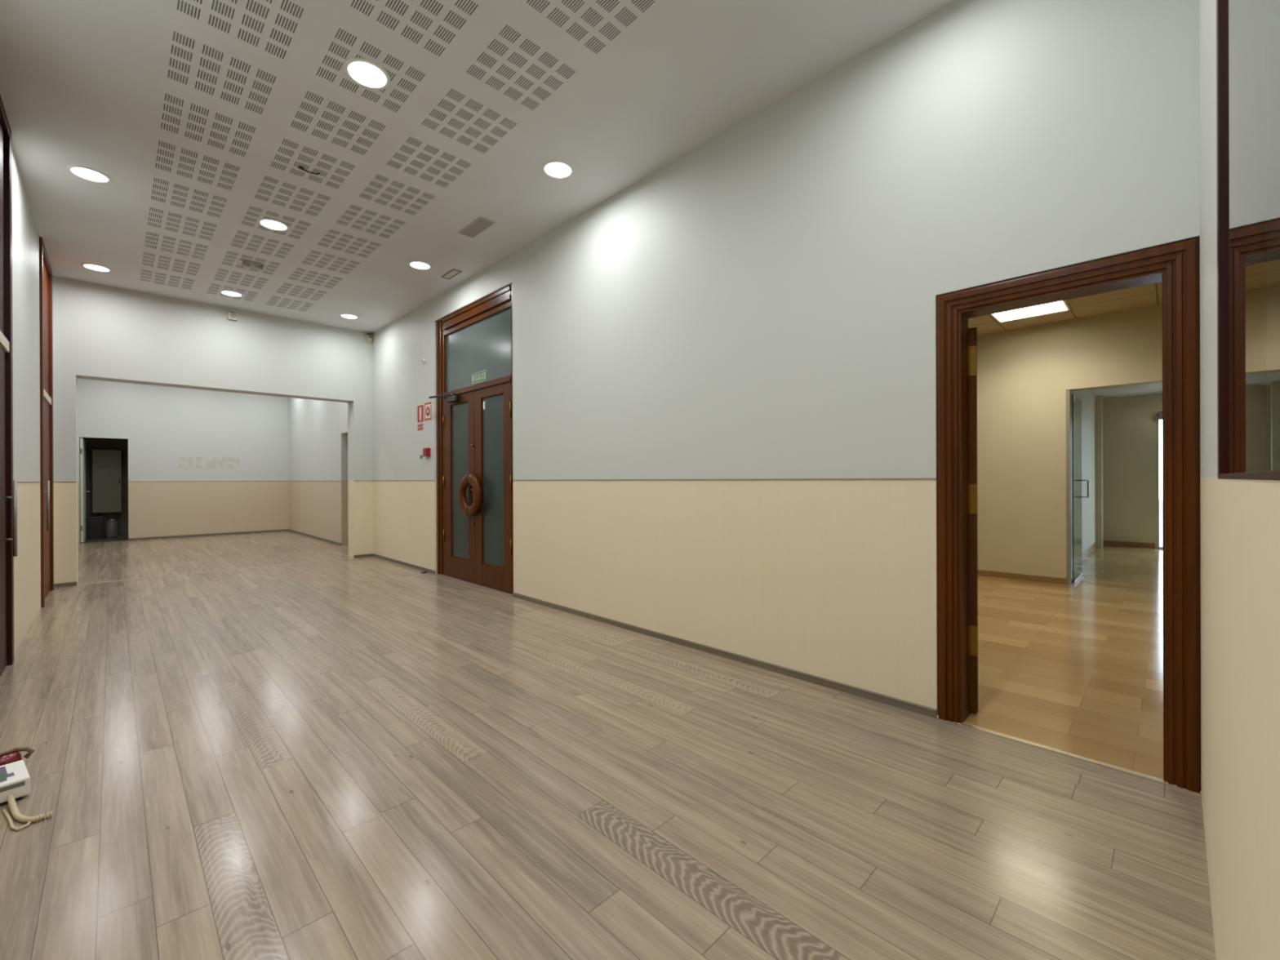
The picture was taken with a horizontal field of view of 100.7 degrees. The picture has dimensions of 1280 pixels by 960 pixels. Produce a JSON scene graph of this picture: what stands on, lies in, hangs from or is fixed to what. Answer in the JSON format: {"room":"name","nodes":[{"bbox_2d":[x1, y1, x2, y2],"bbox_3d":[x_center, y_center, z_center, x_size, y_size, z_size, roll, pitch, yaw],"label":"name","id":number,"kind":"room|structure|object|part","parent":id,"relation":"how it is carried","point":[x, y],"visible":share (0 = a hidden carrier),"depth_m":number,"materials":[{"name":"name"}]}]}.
{"room":"empty office lobby","nodes":[
{"label":"empty office lobby","id":0,"kind":"room"},
{"bbox_2d":[11,145,40,654],"bbox_3d":[-3.518,-0.557,2.720,0.170,3.534,9.096,0,0,-45],"label":"wall","id":1,"kind":"structure","parent":0,"point":[25,237],"depth_m":4.22,"materials":[{"name":"paint"}]},
{"bbox_2d":[0,93,17,675],"bbox_3d":[-3.833,-0.554,3.073,0.220,3.532,1.160,0,0,-45],"label":"door","id":2,"kind":"structure","parent":1,"relation":"in","point":[8,486],"depth_m":3.46,"materials":[{"name":"brown wood"}]},
{"bbox_3d":[-3.814,-1.578,3.094,0.042,1.350,0.980,0,0,-45],"label":"panel","id":3,"kind":"part","parent":2,"relation":"part of","materials":[{"name":"grey glass"}]},
{"bbox_2d":[39,236,53,607],"bbox_3d":[-6.180,-0.548,5.434,0.220,3.532,1.220,0,0,-45],"label":"door","id":4,"kind":"structure","parent":1,"relation":"in","point":[45,270],"depth_m":5.51,"materials":[{"name":"red wood"}]},
{"bbox_3d":[-6.162,-1.572,5.455,0.042,1.350,1.040,0,0,-45],"label":"panel","id":5,"kind":"part","parent":4,"relation":"part of","materials":[{"name":"red wood"}]},
{"bbox_2d":[80,437,128,538],"bbox_3d":[-11.072,-0.044,11.124,1.220,2.550,1.210,0,0,-45],"label":"wall","id":6,"kind":"structure","parent":0,"point":[122,517],"depth_m":11.51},
{"bbox_2d":[92,448,121,513],"bbox_3d":[-11.441,0.025,11.381,0.445,1.345,0.224,0,0,-45],"label":"upper cabinet","id":7,"kind":"object","parent":6,"relation":"attached to","point":[106,464],"visible":1,"depth_m":11.30,"materials":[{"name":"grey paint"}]},
{"bbox_2d":[77,378,288,543],"bbox_3d":[-9.740,-0.542,11.512,3.860,3.534,0.120,0,0,-45],"label":"wall","id":8,"kind":"structure","parent":0,"point":[172,433],"depth_m":11.48,"materials":[{"name":"white paint"}]},
{"bbox_2d":[80,437,89,542],"bbox_3d":[-11.058,0.200,10.569,0.099,2.038,0.632,0,0,-43],"label":"door","id":9,"kind":"structure","parent":8,"relation":"in","point":[82,442],"depth_m":10.34,"materials":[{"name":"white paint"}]},
{"bbox_2d":[154,480,250,481],"bbox_3d":[-9.414,0.026,11.747,2.770,0.008,0.004,0,0,-45],"label":"trim","id":10,"kind":"structure","parent":8,"relation":"attached to","point":[154,481],"depth_m":11.59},
{"bbox_2d":[128,528,288,540],"bbox_3d":[-9.406,1.203,11.745,2.770,0.042,0.013,0,0,-45],"label":"baseboard","id":11,"kind":"structure","parent":8,"relation":"attached to","point":[283,530],"depth_m":11.61,"materials":[{"name":"grey wood"}]},
{"bbox_2d":[52,275,373,584],"bbox_3d":[-5.616,-0.553,7.254,3.586,3.534,0.294,0,0,-45],"label":"wall","id":12,"kind":"structure","parent":0,"point":[101,332],"depth_m":6.89,"materials":[{"name":"paint"}]},
{"bbox_2d":[53,582,76,587],"bbox_3d":[-6.585,1.198,6.070,0.190,0.042,0.013,0,0,-45],"label":"baseboard","id":13,"kind":"structure","parent":12,"relation":"attached to","point":[68,584],"depth_m":6.07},
{"bbox_2d":[76,557,353,585],"bbox_3d":[-5.489,1.222,7.195,2.950,0.024,0.020,0,0,-45],"label":"trim","id":14,"kind":"structure","parent":12,"relation":"attached to","point":[349,557],"depth_m":6.95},
{"bbox_2d":[227,311,236,320],"bbox_3d":[-5.488,-2.209,7.138,0.095,0.105,0.058,0,0,-45],"label":"siren","id":15,"kind":"object","parent":12,"relation":"attached to","point":[231,315],"visible":1,"depth_m":7.12,"materials":[{"name":"beige plastic"}]},
{"bbox_2d":[353,553,372,558],"bbox_3d":[-4.336,1.188,8.306,0.273,0.042,0.013,0,0,-45],"label":"baseboard","id":16,"kind":"structure","parent":12,"relation":"attached to","point":[369,554],"depth_m":8.29,"materials":[{"name":"grey wood"}]},
{"bbox_2d":[366,333,372,343],"bbox_3d":[-4.260,-2.230,8.357,0.070,0.143,0.060,0,0,-45],"label":"detector","id":17,"kind":"object","parent":12,"relation":"attached to","point":[369,336],"visible":1,"depth_m":8.34,"materials":[{"name":"beige plastic"}]},
{"bbox_2d":[288,397,348,545],"bbox_3d":[-6.366,-0.553,10.749,0.150,3.534,5.720,0,0,-45],"label":"wall","id":18,"kind":"structure","parent":0,"point":[317,429],"depth_m":10.83,"materials":[{"name":"white paint"}]},
{"bbox_2d":[288,528,341,545],"bbox_3d":[-6.969,1.195,11.249,0.013,0.042,4.127,0,0,-45],"label":"baseboard","id":19,"kind":"structure","parent":18,"relation":"attached to","point":[289,530],"depth_m":10.96,"materials":[{"name":"grey wood"}]},
{"bbox_2d":[0,0,955,333],"bbox_3d":[-2.362,-2.354,4.081,3.740,0.050,9.390,0,0,-45],"label":"ceiling","id":20,"kind":"structure","parent":0,"point":[202,117],"depth_m":3.41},
{"bbox_2d":[66,164,111,183],"bbox_3d":[-4.181,-2.320,4.028,0.240,0.006,0.240,0,0,-45],"label":"recessed light","id":21,"kind":"object","parent":20,"relation":"in","point":[89,174],"visible":1,"depth_m":4.02,"materials":[{"name":"white plastic"}]},
{"bbox_2d":[70,167,107,182],"bbox_3d":[-4.181,-2.320,4.028,0.198,0.004,0.198,0,0,-41],"label":"diffuser","id":22,"kind":"object","parent":21,"relation":"attached to","point":[89,174],"depth_m":4.02,"materials":[{"name":"white plastic"}]},
{"bbox_2d":[80,262,111,271],"bbox_3d":[-5.930,-2.315,5.787,0.240,0.006,0.240,0,0,-45],"label":"recessed light","id":23,"kind":"object","parent":20,"relation":"in","point":[91,266],"visible":1,"depth_m":5.77,"materials":[{"name":"white plastic"}]},
{"bbox_2d":[84,264,109,271],"bbox_3d":[-5.930,-2.316,5.787,0.198,0.004,0.198,0,0,-41],"label":"diffuser","id":24,"kind":"object","parent":23,"relation":"attached to","point":[93,267],"depth_m":5.79,"materials":[{"name":"white plastic"}]},
{"bbox_2d":[219,289,243,297],"bbox_3d":[-5.083,-2.319,6.600,0.240,0.006,0.240,0,0,-45],"label":"recessed light","id":25,"kind":"object","parent":20,"relation":"in","point":[230,293],"visible":1,"depth_m":6.59,"materials":[{"name":"white plastic"}]},
{"bbox_2d":[221,291,241,296],"bbox_3d":[-5.083,-2.319,6.600,0.198,0.004,0.198,0,0,-41],"label":"diffuser","id":26,"kind":"object","parent":25,"relation":"attached to","point":[227,293],"depth_m":6.59,"materials":[{"name":"white plastic"}]},
{"bbox_2d":[237,260,266,270],"bbox_3d":[-4.163,-2.298,5.696,0.197,0.052,0.170,0,0,-4],"label":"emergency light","id":27,"kind":"object","parent":20,"relation":"attached to","point":[246,264],"visible":1,"depth_m":5.66,"materials":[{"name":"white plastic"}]},
{"bbox_2d":[257,217,289,231],"bbox_3d":[-3.338,-2.324,4.831,0.240,0.006,0.240,0,0,-45],"label":"recessed light","id":28,"kind":"object","parent":20,"relation":"in","point":[273,224],"visible":1,"depth_m":4.83,"materials":[{"name":"white plastic"}]},
{"bbox_2d":[260,219,286,230],"bbox_3d":[-3.338,-2.324,4.831,0.198,0.004,0.198,0,0,41],"label":"diffuser","id":29,"kind":"object","parent":28,"relation":"attached to","point":[273,224],"depth_m":4.83,"materials":[{"name":"white plastic"}]},
{"bbox_2d":[297,165,319,174],"bbox_3d":[-2.491,-2.319,3.987,0.143,0.027,0.040,0,0,-45],"label":"bracket","id":30,"kind":"object","parent":20,"relation":"attached to","point":[299,166],"visible":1,"depth_m":3.96,"materials":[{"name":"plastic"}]},
{"bbox_2d":[339,313,358,319],"bbox_3d":[-4.131,-2.323,7.532,0.240,0.006,0.240,0,0,-45],"label":"recessed light","id":31,"kind":"object","parent":20,"relation":"in","point":[343,315],"visible":1,"depth_m":7.52,"materials":[{"name":"white plastic"}]},
{"bbox_2d":[341,314,356,318],"bbox_3d":[-4.131,-2.324,7.532,0.198,0.004,0.198,0,0,-41],"label":"diffuser","id":32,"kind":"object","parent":31,"relation":"attached to","point":[346,316],"depth_m":7.52,"materials":[{"name":"white plastic"}]},
{"bbox_2d":[343,57,390,89],"bbox_3d":[-1.566,-2.329,3.047,0.240,0.006,0.240,0,0,-45],"label":"recessed light","id":33,"kind":"object","parent":20,"relation":"in","point":[365,73],"visible":1,"depth_m":3.04,"materials":[{"name":"white plastic"}]},
{"bbox_2d":[347,61,386,87],"bbox_3d":[-1.566,-2.329,3.047,0.198,0.004,0.198,0,0,41],"label":"diffuser","id":34,"kind":"object","parent":33,"relation":"attached to","point":[364,73],"depth_m":3.04,"materials":[{"name":"white plastic"}]},
{"bbox_2d":[408,260,431,270],"bbox_3d":[-2.387,-2.328,5.755,0.240,0.006,0.240,0,0,-45],"label":"recessed light","id":35,"kind":"object","parent":20,"relation":"in","point":[416,264],"visible":1,"depth_m":5.75,"materials":[{"name":"white plastic"}]},
{"bbox_2d":[409,262,430,269],"bbox_3d":[-2.387,-2.329,5.755,0.198,0.004,0.198,0,0,41],"label":"diffuser","id":36,"kind":"object","parent":35,"relation":"attached to","point":[418,265],"depth_m":5.76,"materials":[{"name":"white plastic"}]},
{"bbox_2d":[440,268,462,279],"bbox_3d":[-2.137,-2.328,6.004,0.100,0.008,0.320,0,0,-45],"label":"ceiling hatch","id":37,"kind":"object","parent":20,"relation":"attached to","point":[453,273],"visible":1,"depth_m":6.00,"materials":[{"name":"grey plastic"}]},
{"bbox_2d":[458,216,495,238],"bbox_3d":[-1.509,-2.329,4.897,0.150,0.008,0.425,0,0,-45],"label":"ceiling vent","id":38,"kind":"object","parent":20,"relation":"in","point":[480,224],"visible":1,"depth_m":4.89,"materials":[{"name":"grey metal"}]},
{"bbox_2d":[542,160,573,178],"bbox_3d":[-0.617,-2.333,3.990,0.240,0.006,0.240,0,0,-45],"label":"recessed light","id":39,"kind":"object","parent":20,"relation":"in","point":[556,169],"visible":1,"depth_m":3.98,"materials":[{"name":"white plastic"}]},
{"bbox_2d":[544,162,571,177],"bbox_3d":[-0.617,-2.334,3.990,0.198,0.004,0.198,0,0,-41],"label":"diffuser","id":40,"kind":"object","parent":39,"relation":"attached to","point":[553,170],"depth_m":3.99,"materials":[{"name":"white plastic"}]},
{"bbox_2d":[0,530,1215,959],"bbox_3d":[-0.450,1.214,8.926,13.260,0.040,19.300,0,0,-45],"label":"floor","id":41,"kind":"structure","parent":0,"point":[372,757],"depth_m":2.08,"materials":[{"name":"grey wood"}]},
{"bbox_2d":[0,760,30,805],"bbox_3d":[-2.480,1.167,1.974,0.216,0.082,0.260,0,0,36],"label":"appliance box","id":42,"kind":"object","parent":41,"relation":"on","point":[15,778],"visible":1,"depth_m":2.00,"materials":[{"name":"white plastic"}]},
{"bbox_2d":[0,771,7,782],"bbox_3d":[-2.471,1.126,1.940,0.100,0.001,0.195,0,0,36],"label":"print","id":43,"kind":"object","parent":42,"relation":"on","point":[3,775],"depth_m":2.01},
{"bbox_2d":[0,766,14,777],"bbox_3d":[-2.501,1.127,1.973,0.233,0.001,0.160,0,0,-45],"label":"print","id":44,"kind":"object","parent":42,"relation":"on","point":[5,771],"depth_m":2.04},
{"bbox_2d":[0,746,35,765],"bbox_3d":[-2.595,1.156,2.165,0.111,0.104,0.131,0,0,-1],"label":"gadget","id":45,"kind":"object","parent":41,"relation":"on","point":[12,755],"visible":0.59,"depth_m":2.17,"materials":[{"name":"plastic"}]},
{"bbox_2d":[2,793,51,831],"bbox_3d":[-2.235,1.187,1.898,0.262,0.039,0.090,0,0,19],"label":"cord","id":46,"kind":"object","parent":41,"relation":"on","point":[17,815],"visible":1,"depth_m":1.88,"materials":[{"name":"beige plastic"}]},
{"bbox_2d":[85,515,103,539],"bbox_3d":[-11.535,1.003,11.211,0.276,0.460,0.286,0,0,-45],"label":"storage box","id":47,"kind":"object","parent":41,"relation":"on","point":[94,524],"visible":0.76,"depth_m":11.12,"materials":[{"name":"plastic"}]},
{"bbox_3d":[-11.535,0.803,11.211,0.276,0.060,0.286,0,0,-45],"label":"box lid","id":48,"kind":"part","parent":47,"relation":"part of","materials":[{"name":"plastic"}]},
{"bbox_2d":[105,519,118,537],"bbox_3d":[-11.347,1.037,11.391,0.210,0.390,0.210,0,0,-45],"label":"canister","id":49,"kind":"object","parent":41,"relation":"on","point":[111,526],"visible":1,"depth_m":11.32,"materials":[{"name":"grey plastic"}]},
{"bbox_2d":[959,722,1164,782],"bbox_3d":[1.816,1.195,2.342,0.026,0.013,0.710,0,0,-45],"label":"trim","id":50,"kind":"structure","parent":41,"relation":"on","point":[1126,771],"depth_m":2.30,"materials":[{"name":"metal"}]},
{"bbox_2d":[372,0,1200,781],"bbox_3d":[-1.083,-0.568,5.347,0.154,3.534,9.390,0,0,-45],"label":"wall","id":51,"kind":"structure","parent":0,"point":[761,303],"depth_m":3.16,"materials":[{"name":"paint"}]},
{"bbox_2d":[372,553,435,573],"bbox_3d":[-3.433,1.185,7.600,0.013,0.042,2.286,0,0,-45],"label":"baseboard","id":52,"kind":"structure","parent":51,"relation":"attached to","point":[401,562],"depth_m":7.46,"materials":[{"name":"grey wood"}]},
{"bbox_2d":[373,480,435,480],"bbox_3d":[-3.434,0.008,7.603,0.004,0.008,2.286,0,0,-45],"label":"trim","id":53,"kind":"structure","parent":51,"relation":"attached to","point":[373,480],"depth_m":7.50,"materials":[{"name":"grey wood"}]},
{"bbox_2d":[417,404,423,422],"bbox_3d":[-2.940,-0.888,7.101,0.005,0.235,0.205,0,0,-45],"label":"fire extinguisher sign","id":54,"kind":"object","parent":51,"relation":"attached to","point":[420,407],"visible":1,"depth_m":7.10,"materials":[{"name":"red plastic"}]},
{"bbox_2d":[417,423,423,431],"bbox_3d":[-2.940,-0.708,7.101,0.004,0.085,0.195,0,0,-45],"label":"sign","id":55,"kind":"object","parent":51,"relation":"attached to","point":[420,427],"visible":1,"depth_m":7.09,"materials":[{"name":"red plastic"}]},
{"bbox_2d":[422,448,430,458],"bbox_3d":[-2.781,-0.343,6.907,0.060,0.145,0.116,0,0,-45],"label":"button","id":56,"kind":"object","parent":51,"relation":"attached to","point":[426,451],"visible":1,"depth_m":6.87,"materials":[{"name":"red plastic"}]},
{"bbox_2d":[424,401,431,421],"bbox_3d":[-2.769,-0.898,6.929,0.004,0.235,0.220,0,0,-45],"label":"sign","id":57,"kind":"object","parent":51,"relation":"attached to","point":[428,406],"visible":1,"depth_m":6.93,"materials":[{"name":"red plastic"}]},
{"bbox_2d":[428,284,513,594],"bbox_3d":[-1.958,-0.416,6.140,0.233,3.236,1.863,0,0,-45],"label":"door","id":58,"kind":"structure","parent":51,"relation":"in","point":[475,477],"depth_m":6.08,"materials":[{"name":"brown wood"}]},
{"bbox_3d":[-2.453,-1.040,6.554,0.480,0.022,0.028,0,0,34],"label":"closer arm","id":59,"kind":"part","parent":58,"relation":"part of","materials":[{"name":"black metal"}]},
{"bbox_3d":[-2.166,0.012,6.413,0.006,1.856,0.436,0,0,-45],"label":"glass pane","id":60,"kind":"part","parent":58,"relation":"part of","materials":[{"name":"glass"}]},
{"bbox_3d":[-2.030,0.172,6.184,0.098,0.482,0.241,0,0,-45],"label":"ring handle","id":61,"kind":"part","parent":58,"relation":"part of","materials":[{"name":"orange wood"}]},
{"bbox_3d":[-1.940,0.162,6.140,0.024,0.220,0.045,0,0,-45],"label":"lock plate","id":62,"kind":"part","parent":58,"relation":"part of","materials":[{"name":"metal"}]},
{"bbox_3d":[-1.851,0.171,6.003,0.098,0.482,0.241,0,0,-45],"label":"ring handle","id":63,"kind":"part","parent":58,"relation":"part of","materials":[{"name":"orange wood"}]},
{"bbox_3d":[-1.888,-1.468,6.151,0.008,0.742,1.604,0,0,-45],"label":"transom pane","id":64,"kind":"part","parent":58,"relation":"part of","materials":[{"name":"clear glass"}]},
{"bbox_2d":[471,369,486,384],"bbox_3d":[-1.855,-1.184,6.108,0.008,0.120,0.325,0,0,-45],"label":"exit sign","id":65,"kind":"object","parent":58,"relation":"attached to","point":[480,376],"visible":1,"depth_m":6.09,"materials":[{"name":"green plastic"}]},
{"bbox_3d":[-1.614,0.011,5.858,0.006,1.856,0.461,0,0,-45],"label":"glass pane","id":66,"kind":"part","parent":58,"relation":"part of","materials":[{"name":"clear glass"}]},
{"bbox_2d":[512,478,936,480],"bbox_3d":[0.086,-0.002,4.061,0.004,0.008,3.962,0,0,-45],"label":"trim","id":67,"kind":"structure","parent":51,"relation":"attached to","point":[757,478],"depth_m":3.28,"materials":[{"name":"grey wood"}]},
{"bbox_2d":[512,592,937,718],"bbox_3d":[0.088,1.175,4.059,0.013,0.042,3.962,0,0,-45],"label":"baseboard","id":68,"kind":"structure","parent":51,"relation":"attached to","point":[913,707],"depth_m":3.37,"materials":[{"name":"grey wood"}]},
{"bbox_2d":[968,281,1162,335],"bbox_3d":[3.851,-1.808,3.692,4.520,0.040,5.800,0,0,-45],"label":"ceiling","id":69,"kind":"structure","parent":0,"point":[1149,295],"depth_m":5.53,"materials":[{"name":"tile"}]},
{"bbox_2d":[989,299,1071,323],"bbox_3d":[4.026,-1.774,5.502,0.620,0.029,0.630,0,0,-45],"label":"fluorescent panel","id":70,"kind":"object","parent":69,"relation":"attached to","point":[1060,306],"visible":0.56,"depth_m":5.61,"materials":[{"name":"white plastic"}]},
{"bbox_2d":[977,304,1162,584],"bbox_3d":[5.513,-0.310,5.340,0.150,2.970,5.800,0,0,-45],"label":"wall","id":71,"kind":"structure","parent":0,"point":[1024,375],"depth_m":6.15,"materials":[{"name":"beige paint"}]},
{"bbox_2d":[977,569,1066,584],"bbox_3d":[4.103,1.144,6.649,0.013,0.070,1.950,0,0,-45],"label":"baseboard","id":72,"kind":"structure","parent":71,"relation":"attached to","point":[980,572],"depth_m":6.23,"materials":[{"name":"brown wood"}]},
{"bbox_2d":[1066,390,1088,585],"bbox_3d":[5.143,0.083,6.245,0.900,2.185,0.178,0,0,-45],"label":"door","id":73,"kind":"structure","parent":71,"relation":"in","point":[1073,404],"depth_m":6.03,"materials":[{"name":"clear glass"}]},
{"bbox_3d":[4.857,0.084,6.001,0.150,2.185,0.034,0,0,-45],"label":"frame","id":74,"kind":"part","parent":73,"relation":"part of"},
{"bbox_3d":[5.184,1.156,6.280,0.022,0.022,0.800,0,0,45],"label":"floor rail","id":75,"kind":"part","parent":73,"relation":"part of","materials":[{"name":"silver metal"}]},
{"bbox_3d":[5.180,0.085,6.279,0.010,2.120,0.800,0,0,45],"label":"glass pane","id":76,"kind":"part","parent":73,"relation":"part of","materials":[{"name":"clear glass"}]},
{"bbox_3d":[5.321,0.104,6.421,0.021,0.219,0.178,0,0,-45],"label":"pull handle","id":77,"kind":"part","parent":73,"relation":"part of","materials":[{"name":"silver metal"}]},
{"bbox_2d":[1071,389,1162,561],"bbox_3d":[7.586,-0.134,6.801,4.850,2.600,3.150,0,0,-45],"label":"wall","id":78,"kind":"structure","parent":0,"point":[1129,423],"depth_m":9.12,"materials":[{"name":"beige paint"}]},
{"bbox_2d":[1071,542,1096,569],"bbox_3d":[6.513,1.124,7.801,4.730,0.090,0.013,0,0,-45],"label":"baseboard","id":79,"kind":"structure","parent":78,"relation":"attached to","point":[1091,548],"depth_m":8.29,"materials":[{"name":"white wood"}]},
{"bbox_2d":[1094,395,1102,547],"bbox_3d":[7.915,-0.138,9.144,0.120,2.600,0.090,0,0,-45],"label":"trim","id":80,"kind":"structure","parent":78,"relation":"attached to","point":[1098,400],"depth_m":9.10,"materials":[{"name":"grey metal"}]},
{"bbox_2d":[1102,540,1155,548],"bbox_3d":[8.452,1.115,9.224,0.013,0.090,0.730,0,0,-45],"label":"baseboard","id":81,"kind":"structure","parent":78,"relation":"attached to","point":[1112,543],"depth_m":9.19,"materials":[{"name":"brown wood"}]},
{"bbox_2d":[1156,417,1162,548],"bbox_3d":[9.275,0.053,8.443,0.060,2.210,1.500,0,0,-45],"label":"window","id":82,"kind":"structure","parent":78,"relation":"in","point":[1161,418],"depth_m":8.94,"materials":[{"name":"clear glass"}]},
{"bbox_2d":[1158,411,1162,417],"bbox_3d":[9.206,-1.097,8.357,0.149,0.090,1.470,0,0,-45],"label":"trim","id":83,"kind":"structure","parent":78,"relation":"attached to","point":[1160,413],"depth_m":8.81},
{"bbox_2d":[1088,382,1162,399],"bbox_3d":[7.581,-1.454,6.800,4.850,0.040,3.150,0,0,-45],"label":"ceiling","id":84,"kind":"structure","parent":0,"point":[1155,388],"depth_m":8.59,"materials":[{"name":"white paint"}]},
{"bbox_2d":[1199,0,1279,959],"bbox_3d":[0.876,-0.571,0.723,3.586,3.534,0.068,0,0,-45],"label":"wall","id":85,"kind":"structure","parent":0,"point":[1240,518],"depth_m":0.93,"materials":[{"name":"paint"}]},
{"bbox_2d":[1216,0,1279,479],"bbox_3d":[0.574,-0.876,0.426,2.120,1.753,0.068,0,0,-45],"label":"window","id":86,"kind":"structure","parent":85,"relation":"in","point":[1248,31],"depth_m":0.77,"materials":[{"name":"brown wood"}]},
{"bbox_3d":[3.910,-0.303,3.746,4.670,2.970,5.900,0,0,-45],"label":"wall","id":87,"kind":"structure","parent":0,"visible":0},
{"bbox_2d":[937,237,1199,793],"bbox_3d":[2.066,0.135,2.667,0.845,2.110,1.010,0,0,-45],"label":"door frame","id":88,"kind":"structure","parent":87,"relation":"in","point":[1176,264],"depth_m":2.16,"materials":[{"name":"brown wood"}]},
{"label":"outside","id":89,"kind":"structure","parent":0,"visible":0},
{"bbox_2d":[1159,500,1162,546],"bbox_3d":[18.657,1.239,18.542,27.400,0.150,40.000,0,0,-45],"label":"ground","id":90,"kind":"structure","parent":89,"point":[1160,501],"depth_m":14.38,"materials":[{"name":"white"}]}
]}

